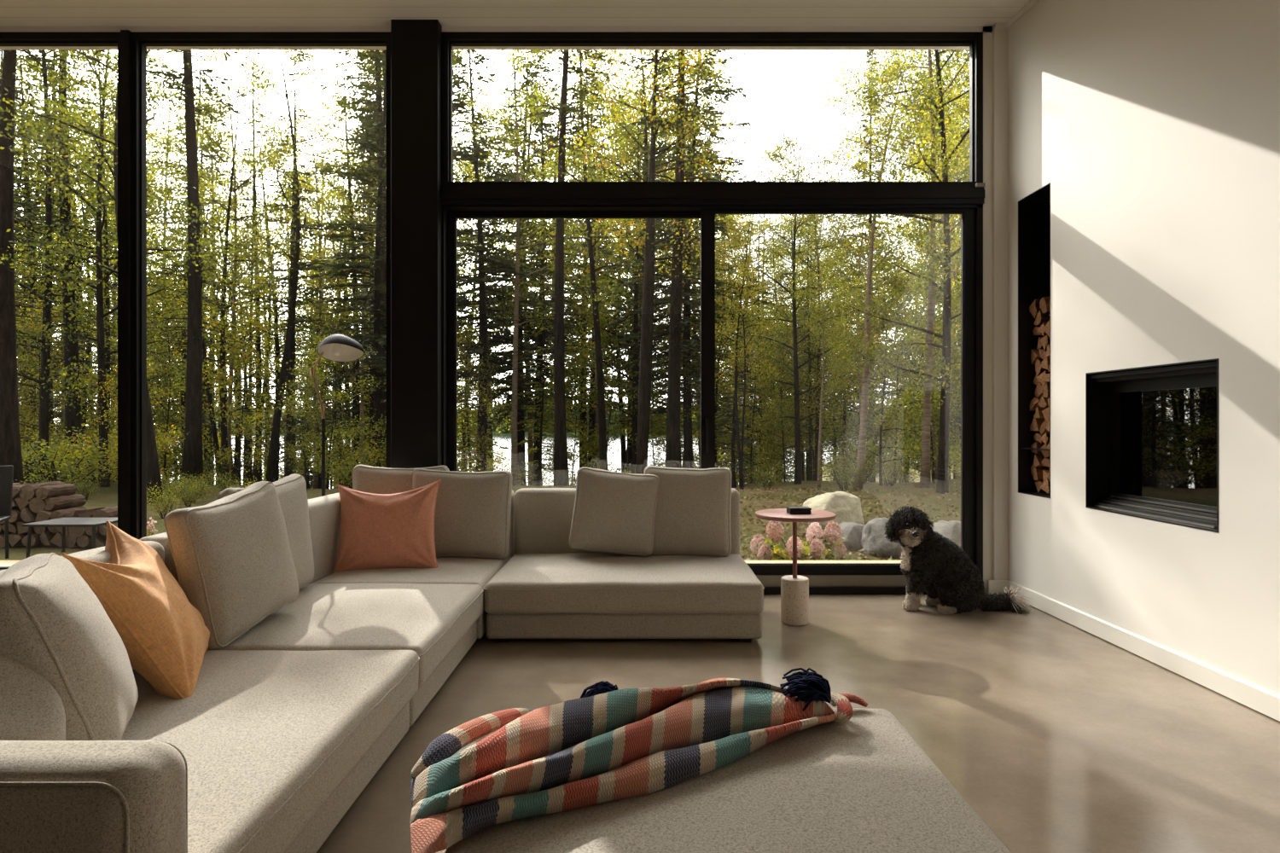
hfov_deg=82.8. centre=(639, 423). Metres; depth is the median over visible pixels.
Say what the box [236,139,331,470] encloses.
birch tree
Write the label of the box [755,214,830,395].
birch tree
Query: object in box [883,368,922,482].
sapling
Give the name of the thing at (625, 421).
sapling
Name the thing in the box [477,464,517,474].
shrub
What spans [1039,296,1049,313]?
log
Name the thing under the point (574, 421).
sapling
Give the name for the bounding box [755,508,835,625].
side table
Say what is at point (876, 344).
sapling
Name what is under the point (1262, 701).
baseboard
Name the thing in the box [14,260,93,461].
sapling
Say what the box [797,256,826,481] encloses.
spruce tree
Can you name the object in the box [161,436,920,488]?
lake
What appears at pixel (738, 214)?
maple tree
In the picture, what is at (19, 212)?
spruce tree
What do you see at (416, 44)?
column
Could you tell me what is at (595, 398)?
maple tree
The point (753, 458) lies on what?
shrub
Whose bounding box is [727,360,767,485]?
spruce tree
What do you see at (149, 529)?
flowering plant
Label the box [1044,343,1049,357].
log
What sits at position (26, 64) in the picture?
tree
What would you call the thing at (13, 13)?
ceiling
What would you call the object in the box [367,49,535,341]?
tree
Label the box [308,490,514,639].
module
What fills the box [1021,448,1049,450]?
shelf
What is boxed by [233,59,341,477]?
spruce tree
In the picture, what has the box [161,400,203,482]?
spruce tree
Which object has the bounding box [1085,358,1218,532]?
fireplace
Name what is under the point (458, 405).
spruce tree
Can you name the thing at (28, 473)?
shrub
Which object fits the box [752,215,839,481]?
maple tree
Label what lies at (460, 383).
sapling
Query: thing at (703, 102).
birch tree
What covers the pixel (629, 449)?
maple tree
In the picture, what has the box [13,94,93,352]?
tree
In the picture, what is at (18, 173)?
spruce tree
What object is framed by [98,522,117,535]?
log
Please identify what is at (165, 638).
throw pillow
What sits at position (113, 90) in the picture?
spruce tree
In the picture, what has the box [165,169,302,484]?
maple tree
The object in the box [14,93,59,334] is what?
spruce tree
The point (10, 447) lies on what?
spruce tree
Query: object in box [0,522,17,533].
log
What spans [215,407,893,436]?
terrain
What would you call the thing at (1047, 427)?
log
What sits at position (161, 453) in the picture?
shrub
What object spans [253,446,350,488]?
shrub
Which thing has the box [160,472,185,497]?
shrub
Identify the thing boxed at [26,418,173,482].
shrub
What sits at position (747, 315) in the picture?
sapling
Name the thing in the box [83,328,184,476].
sapling
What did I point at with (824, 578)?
door
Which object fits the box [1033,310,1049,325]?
log
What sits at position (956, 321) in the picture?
spruce tree
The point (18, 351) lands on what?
spruce tree
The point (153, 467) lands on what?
tree
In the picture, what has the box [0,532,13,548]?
log
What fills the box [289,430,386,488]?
shrub
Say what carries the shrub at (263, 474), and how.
on the ground at (103, 499)
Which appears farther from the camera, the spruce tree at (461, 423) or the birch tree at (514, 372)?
the spruce tree at (461, 423)
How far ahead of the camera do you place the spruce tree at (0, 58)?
31.70 m
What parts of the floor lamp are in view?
arm, arm, bulb, lamp shade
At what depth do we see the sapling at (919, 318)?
17.72 m
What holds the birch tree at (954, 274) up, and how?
on the ground at (103, 499)
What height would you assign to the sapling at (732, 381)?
4.114 m
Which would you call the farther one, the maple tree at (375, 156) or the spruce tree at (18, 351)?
the maple tree at (375, 156)
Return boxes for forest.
[270,398,906,433]
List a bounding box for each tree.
[0,49,92,448]
[0,49,117,484]
[0,49,166,482]
[0,49,201,482]
[0,49,262,503]
[0,50,97,482]
[0,52,112,444]
[0,54,38,407]
[0,58,33,386]
[13,49,243,487]
[13,50,96,428]
[13,82,59,459]
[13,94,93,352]
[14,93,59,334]
[14,93,171,440]
[14,117,245,430]
[16,151,104,451]
[17,49,117,439]
[17,89,186,436]
[17,350,38,475]
[23,85,64,482]
[35,264,98,455]
[52,386,93,452]
[58,151,211,364]
[69,49,175,472]
[70,52,149,478]
[75,75,185,360]
[86,337,117,447]
[87,90,117,436]
[90,100,157,425]
[94,49,276,488]
[105,49,238,482]
[106,49,117,413]
[113,49,247,482]
[146,75,325,485]
[146,170,268,485]
[148,129,300,485]
[159,345,210,482]
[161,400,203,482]
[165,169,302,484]
[169,78,248,485]
[170,49,291,479]
[181,114,351,481]
[198,95,245,485]
[201,49,386,482]
[215,216,254,460]
[215,242,283,484]
[225,202,308,483]
[226,49,286,482]
[230,116,368,448]
[232,87,273,484]
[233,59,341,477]
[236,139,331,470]
[238,89,376,460]
[240,380,285,480]
[243,195,284,479]
[261,299,327,487]
[262,157,369,478]
[264,164,374,487]
[268,81,372,488]
[276,351,337,488]
[282,193,375,486]
[283,310,347,488]
[287,49,471,467]
[295,209,343,488]
[296,317,344,488]
[300,83,385,453]
[301,179,360,488]
[307,63,376,488]
[307,156,466,400]
[318,49,386,459]
[318,49,386,467]
[322,49,460,382]
[329,50,386,389]
[331,49,385,324]
[331,120,377,465]
[338,130,510,435]
[350,49,457,251]
[363,389,369,442]
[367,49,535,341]
[379,351,459,430]
[452,49,554,471]
[452,90,480,181]
[452,91,547,471]
[452,130,475,428]
[454,49,597,485]
[457,49,593,485]
[457,49,602,485]
[457,58,586,433]
[457,152,535,467]
[457,293,510,471]
[457,338,492,471]
[457,358,501,471]
[489,49,660,471]
[494,53,586,486]
[495,49,623,486]
[506,49,745,431]
[510,69,589,435]
[517,295,579,486]
[523,65,656,468]
[523,81,727,472]
[532,53,667,468]
[541,49,748,474]
[545,59,707,473]
[546,89,657,468]
[546,106,698,454]
[564,124,625,468]
[570,55,699,352]
[593,120,668,473]
[597,49,748,468]
[602,79,739,436]
[608,49,774,468]
[613,75,750,353]
[633,87,752,468]
[634,389,666,467]
[656,308,724,468]
[657,235,767,465]
[663,298,751,467]
[680,214,750,438]
[680,249,791,465]
[680,273,777,471]
[681,214,822,483]
[681,236,738,466]
[696,283,766,488]
[715,128,885,484]
[715,214,789,489]
[715,215,775,483]
[715,259,765,435]
[716,214,791,445]
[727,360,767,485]
[741,214,782,474]
[749,214,779,482]
[750,214,885,481]
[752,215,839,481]
[754,214,878,481]
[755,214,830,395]
[755,225,803,481]
[762,232,855,475]
[763,421,792,482]
[764,215,884,481]
[788,214,863,487]
[791,49,969,490]
[791,219,829,481]
[796,243,893,480]
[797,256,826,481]
[802,154,900,483]
[805,232,829,446]
[807,49,969,494]
[819,238,891,450]
[820,239,857,402]
[820,354,867,481]
[821,49,969,488]
[821,290,852,481]
[833,256,861,481]
[844,49,895,482]
[862,49,969,429]
[863,49,969,478]
[872,118,969,390]
[880,270,931,482]
[881,67,968,481]
[886,60,969,327]
[886,384,916,481]
[893,81,969,401]
[894,66,969,307]
[907,54,968,279]
[912,366,938,481]
[930,320,960,470]
[942,104,968,287]
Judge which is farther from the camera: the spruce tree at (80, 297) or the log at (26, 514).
the spruce tree at (80, 297)
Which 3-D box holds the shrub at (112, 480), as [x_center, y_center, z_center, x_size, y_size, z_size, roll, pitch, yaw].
[-13.847,0.906,19.003,2.110,1.894,2.640,0,0,34]
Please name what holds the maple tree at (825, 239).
on the ground at (103, 499)
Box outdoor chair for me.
[0,465,13,558]
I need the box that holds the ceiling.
[0,0,1029,49]
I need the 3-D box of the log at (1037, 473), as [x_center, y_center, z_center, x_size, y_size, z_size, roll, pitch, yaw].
[2.701,0.316,4.689,0.308,0.117,0.088,0,0,0]
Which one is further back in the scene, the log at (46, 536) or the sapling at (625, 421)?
the sapling at (625, 421)
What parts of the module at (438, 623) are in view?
backrest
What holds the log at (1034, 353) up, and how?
on the log at (1038, 370)
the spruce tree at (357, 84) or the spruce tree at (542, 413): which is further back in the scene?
the spruce tree at (357, 84)
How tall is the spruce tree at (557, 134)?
19.734 m
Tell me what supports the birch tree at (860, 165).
on the ground at (103, 499)
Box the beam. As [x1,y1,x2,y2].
[440,186,984,204]
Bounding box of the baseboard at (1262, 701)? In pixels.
[1006,580,1279,721]
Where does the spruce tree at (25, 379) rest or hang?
on the ground at (103, 499)
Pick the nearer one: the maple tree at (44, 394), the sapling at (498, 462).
the maple tree at (44, 394)
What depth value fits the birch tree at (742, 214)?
30.53 m
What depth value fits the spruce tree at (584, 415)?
30.02 m
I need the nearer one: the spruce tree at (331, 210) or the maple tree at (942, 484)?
the maple tree at (942, 484)
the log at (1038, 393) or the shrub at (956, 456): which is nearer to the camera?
the log at (1038, 393)
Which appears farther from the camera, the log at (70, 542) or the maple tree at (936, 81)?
the maple tree at (936, 81)
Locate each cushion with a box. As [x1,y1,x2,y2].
[0,552,138,740]
[0,653,65,740]
[121,650,418,852]
[163,481,299,650]
[217,473,314,589]
[220,583,482,688]
[312,555,510,608]
[352,465,449,494]
[410,468,512,559]
[484,552,763,614]
[568,466,659,557]
[643,465,731,557]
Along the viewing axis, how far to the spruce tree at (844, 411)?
20.59 m
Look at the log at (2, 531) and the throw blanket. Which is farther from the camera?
the log at (2, 531)
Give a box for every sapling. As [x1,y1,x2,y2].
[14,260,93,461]
[15,302,116,461]
[17,321,97,425]
[17,333,115,454]
[17,343,87,467]
[19,320,63,435]
[53,395,97,450]
[54,321,116,442]
[62,295,242,482]
[80,303,221,478]
[81,308,208,471]
[81,314,181,482]
[82,354,188,482]
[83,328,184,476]
[110,269,243,481]
[110,276,213,484]
[146,255,273,477]
[154,312,221,485]
[202,299,292,484]
[214,395,255,475]
[268,330,386,488]
[279,296,366,475]
[279,365,335,490]
[295,301,369,488]
[309,384,369,482]
[320,354,369,488]
[335,365,369,487]
[352,314,475,427]
[360,335,464,464]
[457,314,495,471]
[457,320,521,471]
[457,346,532,471]
[522,344,616,485]
[528,377,593,486]
[541,290,666,473]
[620,343,718,468]
[664,295,753,468]
[696,295,786,483]
[699,314,822,482]
[715,302,800,483]
[715,370,792,483]
[730,335,828,482]
[739,314,813,480]
[752,320,821,482]
[762,282,841,476]
[762,301,871,481]
[768,305,855,481]
[775,237,941,458]
[783,311,880,480]
[811,299,917,470]
[823,250,958,485]
[825,244,960,482]
[833,380,893,481]
[839,295,920,482]
[870,260,960,471]
[873,289,960,470]
[881,378,920,476]
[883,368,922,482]
[899,325,960,483]
[906,325,956,479]
[930,339,960,478]
[935,295,960,463]
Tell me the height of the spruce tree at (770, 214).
13.953 m
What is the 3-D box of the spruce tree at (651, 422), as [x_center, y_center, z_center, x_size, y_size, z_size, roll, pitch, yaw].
[0.303,0.457,17.751,0.957,2.728,0.952,0,0,-43]
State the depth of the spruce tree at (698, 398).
23.62 m
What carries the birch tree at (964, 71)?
on the ground at (103, 499)
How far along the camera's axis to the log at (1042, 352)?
4.61 m
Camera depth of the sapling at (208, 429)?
23.27 m
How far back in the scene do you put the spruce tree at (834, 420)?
24.81 m
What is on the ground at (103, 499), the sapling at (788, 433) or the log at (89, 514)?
the sapling at (788, 433)
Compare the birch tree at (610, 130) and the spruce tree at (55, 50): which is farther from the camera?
the spruce tree at (55, 50)
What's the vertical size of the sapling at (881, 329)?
5.607 m
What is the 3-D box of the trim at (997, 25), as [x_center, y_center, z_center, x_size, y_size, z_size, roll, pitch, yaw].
[2.418,-2.332,0.728,0.094,0.698,8.256,0,0,0]
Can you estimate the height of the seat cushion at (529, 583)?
0.180 m
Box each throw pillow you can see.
[61,520,209,699]
[332,479,440,573]
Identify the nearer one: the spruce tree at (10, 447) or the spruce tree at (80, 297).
the spruce tree at (10, 447)
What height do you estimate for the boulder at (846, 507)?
0.538 m
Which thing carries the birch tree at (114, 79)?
on the ground at (103, 499)
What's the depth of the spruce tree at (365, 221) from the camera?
22.17 m
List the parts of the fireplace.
rail, rail, rail, door frame, glass door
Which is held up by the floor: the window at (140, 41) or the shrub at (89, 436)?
the window at (140, 41)
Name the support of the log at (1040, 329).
on the log at (1044, 340)
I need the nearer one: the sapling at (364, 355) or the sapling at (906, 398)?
the sapling at (906, 398)
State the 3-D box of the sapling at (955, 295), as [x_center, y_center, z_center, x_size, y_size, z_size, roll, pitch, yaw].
[10.387,-1.146,23.111,2.814,6.328,3.604,0,0,-5]
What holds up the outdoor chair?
on the ground at (103, 499)
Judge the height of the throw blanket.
0.188 m
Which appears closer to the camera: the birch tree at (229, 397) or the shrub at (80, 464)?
the shrub at (80, 464)
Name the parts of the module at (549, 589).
backrest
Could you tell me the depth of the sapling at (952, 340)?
20.71 m
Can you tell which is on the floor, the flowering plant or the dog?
the dog
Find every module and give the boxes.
[0,541,419,852]
[139,532,483,727]
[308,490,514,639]
[483,488,764,642]
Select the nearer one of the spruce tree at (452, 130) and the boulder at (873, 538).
the boulder at (873, 538)
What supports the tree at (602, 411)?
on the ground at (103, 499)
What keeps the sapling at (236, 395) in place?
on the ground at (103, 499)
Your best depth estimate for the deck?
5.83 m
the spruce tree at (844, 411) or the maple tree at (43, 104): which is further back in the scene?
the maple tree at (43, 104)
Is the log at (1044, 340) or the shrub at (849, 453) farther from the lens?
the shrub at (849, 453)
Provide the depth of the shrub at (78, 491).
11.53 m
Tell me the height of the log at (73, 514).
0.111 m
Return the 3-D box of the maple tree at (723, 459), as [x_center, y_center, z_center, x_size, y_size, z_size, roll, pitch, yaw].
[3.113,-1.061,24.732,4.268,7.978,3.575,0,0,-28]
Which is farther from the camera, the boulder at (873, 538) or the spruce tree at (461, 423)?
the spruce tree at (461, 423)
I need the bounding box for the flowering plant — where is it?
[146,517,157,536]
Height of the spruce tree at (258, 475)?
13.076 m
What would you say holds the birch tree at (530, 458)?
on the ground at (103, 499)
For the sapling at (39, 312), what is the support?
on the ground at (103, 499)
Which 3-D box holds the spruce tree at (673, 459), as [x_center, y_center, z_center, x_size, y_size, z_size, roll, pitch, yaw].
[0.716,-5.933,14.056,2.870,14.656,2.867,0,0,21]
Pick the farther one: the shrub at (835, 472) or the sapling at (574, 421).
the sapling at (574, 421)
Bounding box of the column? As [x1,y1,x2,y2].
[390,19,442,468]
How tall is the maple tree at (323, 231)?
11.267 m
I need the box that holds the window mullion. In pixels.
[120,29,131,535]
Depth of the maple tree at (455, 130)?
30.69 m
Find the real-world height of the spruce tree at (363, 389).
6.500 m
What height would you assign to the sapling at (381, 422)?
3.480 m
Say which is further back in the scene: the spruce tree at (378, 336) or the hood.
the spruce tree at (378, 336)
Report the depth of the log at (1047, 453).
4.52 m
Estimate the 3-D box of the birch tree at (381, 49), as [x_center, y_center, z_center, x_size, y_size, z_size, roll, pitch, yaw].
[-7.472,-5.060,22.756,3.213,15.502,3.108,0,0,19]
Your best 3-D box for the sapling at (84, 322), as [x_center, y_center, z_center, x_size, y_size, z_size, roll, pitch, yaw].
[-22.582,-0.535,29.900,4.462,8.574,3.484,0,0,10]
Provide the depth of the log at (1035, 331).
4.69 m
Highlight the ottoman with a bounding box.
[444,708,1011,852]
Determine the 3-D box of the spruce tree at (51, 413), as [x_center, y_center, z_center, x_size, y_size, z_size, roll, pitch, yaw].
[-13.844,-3.293,17.047,0.968,9.678,1.009,0,0,41]
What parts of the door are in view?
handle, sill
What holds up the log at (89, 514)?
on the log at (74, 532)
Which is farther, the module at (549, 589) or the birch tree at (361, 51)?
the birch tree at (361, 51)
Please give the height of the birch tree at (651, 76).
17.793 m
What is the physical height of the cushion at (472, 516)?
0.552 m
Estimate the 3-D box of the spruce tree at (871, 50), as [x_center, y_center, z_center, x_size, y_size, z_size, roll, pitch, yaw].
[8.311,-5.617,25.996,2.042,16.153,2.108,0,0,38]
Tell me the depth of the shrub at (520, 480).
24.97 m
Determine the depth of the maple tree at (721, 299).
32.33 m
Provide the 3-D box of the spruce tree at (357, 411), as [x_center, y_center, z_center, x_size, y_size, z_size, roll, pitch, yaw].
[-8.187,-4.083,21.014,2.753,12.749,2.907,0,0,15]
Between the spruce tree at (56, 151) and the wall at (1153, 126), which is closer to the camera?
the wall at (1153, 126)
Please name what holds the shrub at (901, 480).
on the ground at (103, 499)
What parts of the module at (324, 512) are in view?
backrest, backrest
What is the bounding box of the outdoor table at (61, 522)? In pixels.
[21,517,117,558]
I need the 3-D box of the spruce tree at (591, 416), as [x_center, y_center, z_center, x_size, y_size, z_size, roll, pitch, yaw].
[-1.765,-4.111,27.369,3.044,14.945,3.047,0,0,-8]
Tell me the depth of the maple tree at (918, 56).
24.64 m
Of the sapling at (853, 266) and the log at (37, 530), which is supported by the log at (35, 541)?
the log at (37, 530)
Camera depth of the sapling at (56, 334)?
26.32 m
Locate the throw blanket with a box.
[409,668,867,852]
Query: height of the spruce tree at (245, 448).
11.164 m
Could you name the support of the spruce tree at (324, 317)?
on the ground at (103, 499)
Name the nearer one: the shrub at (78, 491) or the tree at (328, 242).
the shrub at (78, 491)
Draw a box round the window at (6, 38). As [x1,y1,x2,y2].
[0,32,120,570]
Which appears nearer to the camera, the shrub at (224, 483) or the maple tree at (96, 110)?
the shrub at (224, 483)
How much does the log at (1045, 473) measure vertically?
0.088 m
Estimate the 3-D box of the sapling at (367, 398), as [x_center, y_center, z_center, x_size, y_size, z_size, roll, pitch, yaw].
[-8.867,0.294,24.041,2.591,5.326,2.980,0,0,-21]
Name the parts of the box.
lid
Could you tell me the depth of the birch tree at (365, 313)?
26.34 m
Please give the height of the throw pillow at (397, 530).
0.529 m
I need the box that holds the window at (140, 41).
[131,32,390,540]
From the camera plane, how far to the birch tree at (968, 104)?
20.93 m
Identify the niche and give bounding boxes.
[1018,182,1050,498]
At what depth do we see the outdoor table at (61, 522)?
6.18 m
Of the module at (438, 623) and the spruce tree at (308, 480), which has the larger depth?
the spruce tree at (308, 480)
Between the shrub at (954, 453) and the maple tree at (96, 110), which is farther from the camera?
the maple tree at (96, 110)
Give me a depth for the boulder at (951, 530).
5.41 m
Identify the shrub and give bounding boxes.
[12,472,47,483]
[21,430,174,488]
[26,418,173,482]
[28,448,117,482]
[52,423,181,482]
[52,472,112,500]
[58,425,165,482]
[92,444,181,482]
[146,479,196,518]
[156,470,221,504]
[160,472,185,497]
[163,476,216,506]
[173,448,238,483]
[174,470,215,497]
[199,469,251,498]
[229,475,266,488]
[236,459,337,488]
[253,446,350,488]
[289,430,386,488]
[325,448,373,487]
[457,452,553,485]
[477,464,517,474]
[715,437,791,483]
[738,461,792,490]
[811,449,882,490]
[823,441,903,481]
[828,436,899,482]
[864,447,919,486]
[881,466,920,482]
[927,450,960,487]
[932,439,960,483]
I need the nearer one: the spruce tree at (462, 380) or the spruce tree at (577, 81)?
the spruce tree at (462, 380)
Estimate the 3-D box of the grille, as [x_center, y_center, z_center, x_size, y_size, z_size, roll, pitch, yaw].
[2.558,0.436,3.550,0.085,0.049,0.899,0,0,0]
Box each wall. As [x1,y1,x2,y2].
[983,24,1008,593]
[1008,0,1279,695]
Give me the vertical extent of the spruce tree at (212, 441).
16.428 m
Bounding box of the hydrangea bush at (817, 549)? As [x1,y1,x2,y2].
[749,520,851,560]
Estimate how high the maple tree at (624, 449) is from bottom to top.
18.779 m
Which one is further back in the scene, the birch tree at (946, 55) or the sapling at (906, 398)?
the birch tree at (946, 55)
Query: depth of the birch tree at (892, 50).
22.30 m
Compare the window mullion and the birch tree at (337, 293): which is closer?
the window mullion
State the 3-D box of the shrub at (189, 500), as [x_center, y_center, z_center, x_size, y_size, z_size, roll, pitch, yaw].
[-6.297,0.939,10.111,0.583,0.523,0.730,0,0,-12]
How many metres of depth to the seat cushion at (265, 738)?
1.96 m
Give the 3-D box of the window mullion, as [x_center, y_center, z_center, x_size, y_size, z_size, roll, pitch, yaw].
[-3.450,-0.741,4.938,0.056,3.782,0.165,0,0,0]
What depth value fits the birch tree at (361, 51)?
18.54 m
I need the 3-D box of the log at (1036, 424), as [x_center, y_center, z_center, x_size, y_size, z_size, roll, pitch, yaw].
[2.696,0.004,4.693,0.309,0.100,0.105,0,0,0]
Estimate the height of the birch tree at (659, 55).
19.749 m
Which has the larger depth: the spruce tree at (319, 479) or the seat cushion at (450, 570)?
the spruce tree at (319, 479)
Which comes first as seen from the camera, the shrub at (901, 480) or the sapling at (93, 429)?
the shrub at (901, 480)
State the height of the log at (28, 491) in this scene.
0.168 m
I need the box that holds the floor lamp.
[310,333,364,496]
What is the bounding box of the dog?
[884,506,1035,614]
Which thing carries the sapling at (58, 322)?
on the ground at (103, 499)
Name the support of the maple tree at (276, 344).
on the ground at (103, 499)
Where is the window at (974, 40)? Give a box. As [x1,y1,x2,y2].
[441,32,983,186]
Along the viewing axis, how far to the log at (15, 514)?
6.90 m
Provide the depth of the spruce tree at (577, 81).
31.23 m
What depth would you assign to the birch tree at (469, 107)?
25.41 m
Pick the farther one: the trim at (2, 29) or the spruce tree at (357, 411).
the spruce tree at (357, 411)
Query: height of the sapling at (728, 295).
8.574 m
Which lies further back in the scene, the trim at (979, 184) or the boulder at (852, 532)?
the boulder at (852, 532)
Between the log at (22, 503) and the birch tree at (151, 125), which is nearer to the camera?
the log at (22, 503)
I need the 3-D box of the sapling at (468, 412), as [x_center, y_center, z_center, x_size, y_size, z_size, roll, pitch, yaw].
[-6.640,-1.180,21.662,3.734,6.884,2.915,0,0,-18]
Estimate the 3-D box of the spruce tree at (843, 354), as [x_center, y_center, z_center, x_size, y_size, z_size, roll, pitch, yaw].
[7.596,-0.188,26.721,1.740,5.719,1.713,0,0,18]
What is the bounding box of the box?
[785,506,811,514]
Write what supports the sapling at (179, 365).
on the ground at (103, 499)
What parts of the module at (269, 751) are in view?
backrest, armrest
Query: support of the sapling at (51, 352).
on the ground at (103, 499)
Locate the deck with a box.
[0,560,901,563]
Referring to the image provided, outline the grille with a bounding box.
[1096,498,1216,529]
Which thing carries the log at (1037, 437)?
on the log at (1045, 438)
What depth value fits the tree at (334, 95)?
29.42 m
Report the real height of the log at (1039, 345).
0.088 m
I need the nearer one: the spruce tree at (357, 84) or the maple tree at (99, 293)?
the maple tree at (99, 293)
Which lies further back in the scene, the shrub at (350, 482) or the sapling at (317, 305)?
the sapling at (317, 305)
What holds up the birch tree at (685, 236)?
on the ground at (103, 499)
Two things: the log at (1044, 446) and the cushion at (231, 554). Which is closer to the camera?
the cushion at (231, 554)
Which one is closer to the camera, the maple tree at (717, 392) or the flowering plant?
the flowering plant
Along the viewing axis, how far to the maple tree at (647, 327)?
13.20 m
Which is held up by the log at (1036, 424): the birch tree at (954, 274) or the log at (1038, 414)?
the log at (1038, 414)
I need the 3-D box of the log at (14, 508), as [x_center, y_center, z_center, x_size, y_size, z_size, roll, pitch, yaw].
[-6.098,0.887,7.091,0.160,0.163,0.370,0,0,2]
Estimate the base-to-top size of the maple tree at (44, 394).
10.323 m
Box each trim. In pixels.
[0,26,992,32]
[0,563,14,566]
[975,182,985,187]
[994,0,1038,28]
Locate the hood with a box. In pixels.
[1090,361,1216,382]
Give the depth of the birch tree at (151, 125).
33.90 m
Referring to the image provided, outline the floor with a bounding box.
[316,593,1279,852]
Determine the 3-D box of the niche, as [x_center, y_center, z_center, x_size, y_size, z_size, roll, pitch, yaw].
[2.676,-0.496,4.543,0.425,1.899,0.374,0,0,0]
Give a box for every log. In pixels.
[0,506,19,523]
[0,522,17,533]
[0,523,11,534]
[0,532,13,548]
[8,509,22,522]
[8,531,35,546]
[11,484,26,499]
[11,499,17,507]
[14,497,30,510]
[16,520,34,534]
[18,481,64,500]
[20,506,37,522]
[21,533,42,546]
[29,497,46,512]
[33,527,48,534]
[34,508,66,522]
[35,483,75,499]
[39,530,56,546]
[44,494,87,511]
[47,527,58,533]
[49,531,65,547]
[50,506,87,519]
[55,527,69,535]
[64,507,104,517]
[64,532,79,547]
[68,527,87,537]
[76,535,92,547]
[77,509,99,517]
[84,526,100,535]
[90,534,106,547]
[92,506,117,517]
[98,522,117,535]
[1029,298,1041,319]
[1029,397,1041,411]
[1029,417,1045,430]
[1030,349,1041,364]
[1030,442,1045,453]
[1030,465,1049,480]
[1032,326,1042,335]
[1032,375,1040,384]
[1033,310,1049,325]
[1033,407,1047,418]
[1033,432,1044,443]
[1033,453,1048,468]
[1034,383,1043,397]
[1034,480,1047,493]
[1035,359,1048,376]
[1036,337,1043,349]
[1036,370,1049,386]
[1037,322,1047,336]
[1037,395,1048,407]
[1038,349,1046,359]
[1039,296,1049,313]
[1039,420,1049,435]
[1039,477,1049,494]
[1040,334,1049,351]
[1040,432,1049,446]
[1040,444,1049,458]
[1041,357,1049,369]
[1041,381,1049,397]
[1041,407,1049,422]
[1041,458,1049,467]
[1042,320,1049,337]
[1042,373,1049,382]
[1042,470,1049,482]
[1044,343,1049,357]
[1044,442,1049,457]
[1045,421,1049,431]
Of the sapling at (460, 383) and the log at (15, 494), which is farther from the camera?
the sapling at (460, 383)
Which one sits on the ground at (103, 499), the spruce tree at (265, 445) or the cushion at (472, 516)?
the spruce tree at (265, 445)
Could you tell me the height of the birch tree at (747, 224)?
7.633 m
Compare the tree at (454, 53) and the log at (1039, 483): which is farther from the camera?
the tree at (454, 53)
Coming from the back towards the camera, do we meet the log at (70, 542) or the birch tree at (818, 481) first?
the birch tree at (818, 481)
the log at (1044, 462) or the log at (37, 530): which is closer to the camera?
the log at (1044, 462)
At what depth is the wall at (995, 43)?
4.86 m
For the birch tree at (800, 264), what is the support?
on the ground at (103, 499)
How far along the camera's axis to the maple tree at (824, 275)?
27.46 m
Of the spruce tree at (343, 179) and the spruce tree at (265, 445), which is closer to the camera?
the spruce tree at (265, 445)
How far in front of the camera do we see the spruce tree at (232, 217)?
31.30 m
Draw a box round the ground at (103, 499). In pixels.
[0,463,960,560]
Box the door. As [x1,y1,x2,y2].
[441,204,984,594]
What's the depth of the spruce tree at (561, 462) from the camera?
15.37 m
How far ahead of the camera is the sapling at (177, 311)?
14.24 m
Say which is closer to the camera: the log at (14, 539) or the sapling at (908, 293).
the log at (14, 539)
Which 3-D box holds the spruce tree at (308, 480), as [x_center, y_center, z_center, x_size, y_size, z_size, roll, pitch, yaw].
[-9.486,-0.098,20.489,1.688,4.549,1.715,0,0,6]
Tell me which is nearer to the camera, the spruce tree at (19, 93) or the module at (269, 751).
the module at (269, 751)
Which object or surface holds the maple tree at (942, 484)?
on the ground at (103, 499)
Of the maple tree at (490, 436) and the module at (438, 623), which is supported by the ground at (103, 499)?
the maple tree at (490, 436)
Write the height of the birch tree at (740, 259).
9.251 m
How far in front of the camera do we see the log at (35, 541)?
6.90 m
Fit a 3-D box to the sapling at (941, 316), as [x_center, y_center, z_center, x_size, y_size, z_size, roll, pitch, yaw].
[7.725,-0.895,19.476,2.586,5.242,3.313,0,0,41]
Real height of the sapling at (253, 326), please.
4.038 m
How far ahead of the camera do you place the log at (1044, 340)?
4.55 m
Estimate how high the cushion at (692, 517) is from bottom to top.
0.563 m
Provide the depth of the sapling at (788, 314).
26.54 m
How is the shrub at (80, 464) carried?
on the ground at (103, 499)
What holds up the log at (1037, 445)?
in the niche
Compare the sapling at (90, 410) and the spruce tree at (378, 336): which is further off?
the sapling at (90, 410)
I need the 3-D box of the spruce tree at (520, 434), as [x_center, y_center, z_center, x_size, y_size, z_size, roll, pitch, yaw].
[-4.455,-5.997,26.777,5.357,18.694,5.629,0,0,35]
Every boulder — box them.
[802,491,864,530]
[826,522,864,551]
[861,517,902,558]
[931,520,960,547]
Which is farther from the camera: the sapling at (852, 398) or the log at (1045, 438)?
the sapling at (852, 398)
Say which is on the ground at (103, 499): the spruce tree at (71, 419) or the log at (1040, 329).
the spruce tree at (71, 419)
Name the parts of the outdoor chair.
seat, leg, backrest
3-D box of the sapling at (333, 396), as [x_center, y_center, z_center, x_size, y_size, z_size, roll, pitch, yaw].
[-5.570,-0.202,12.956,1.761,2.922,2.025,0,0,18]

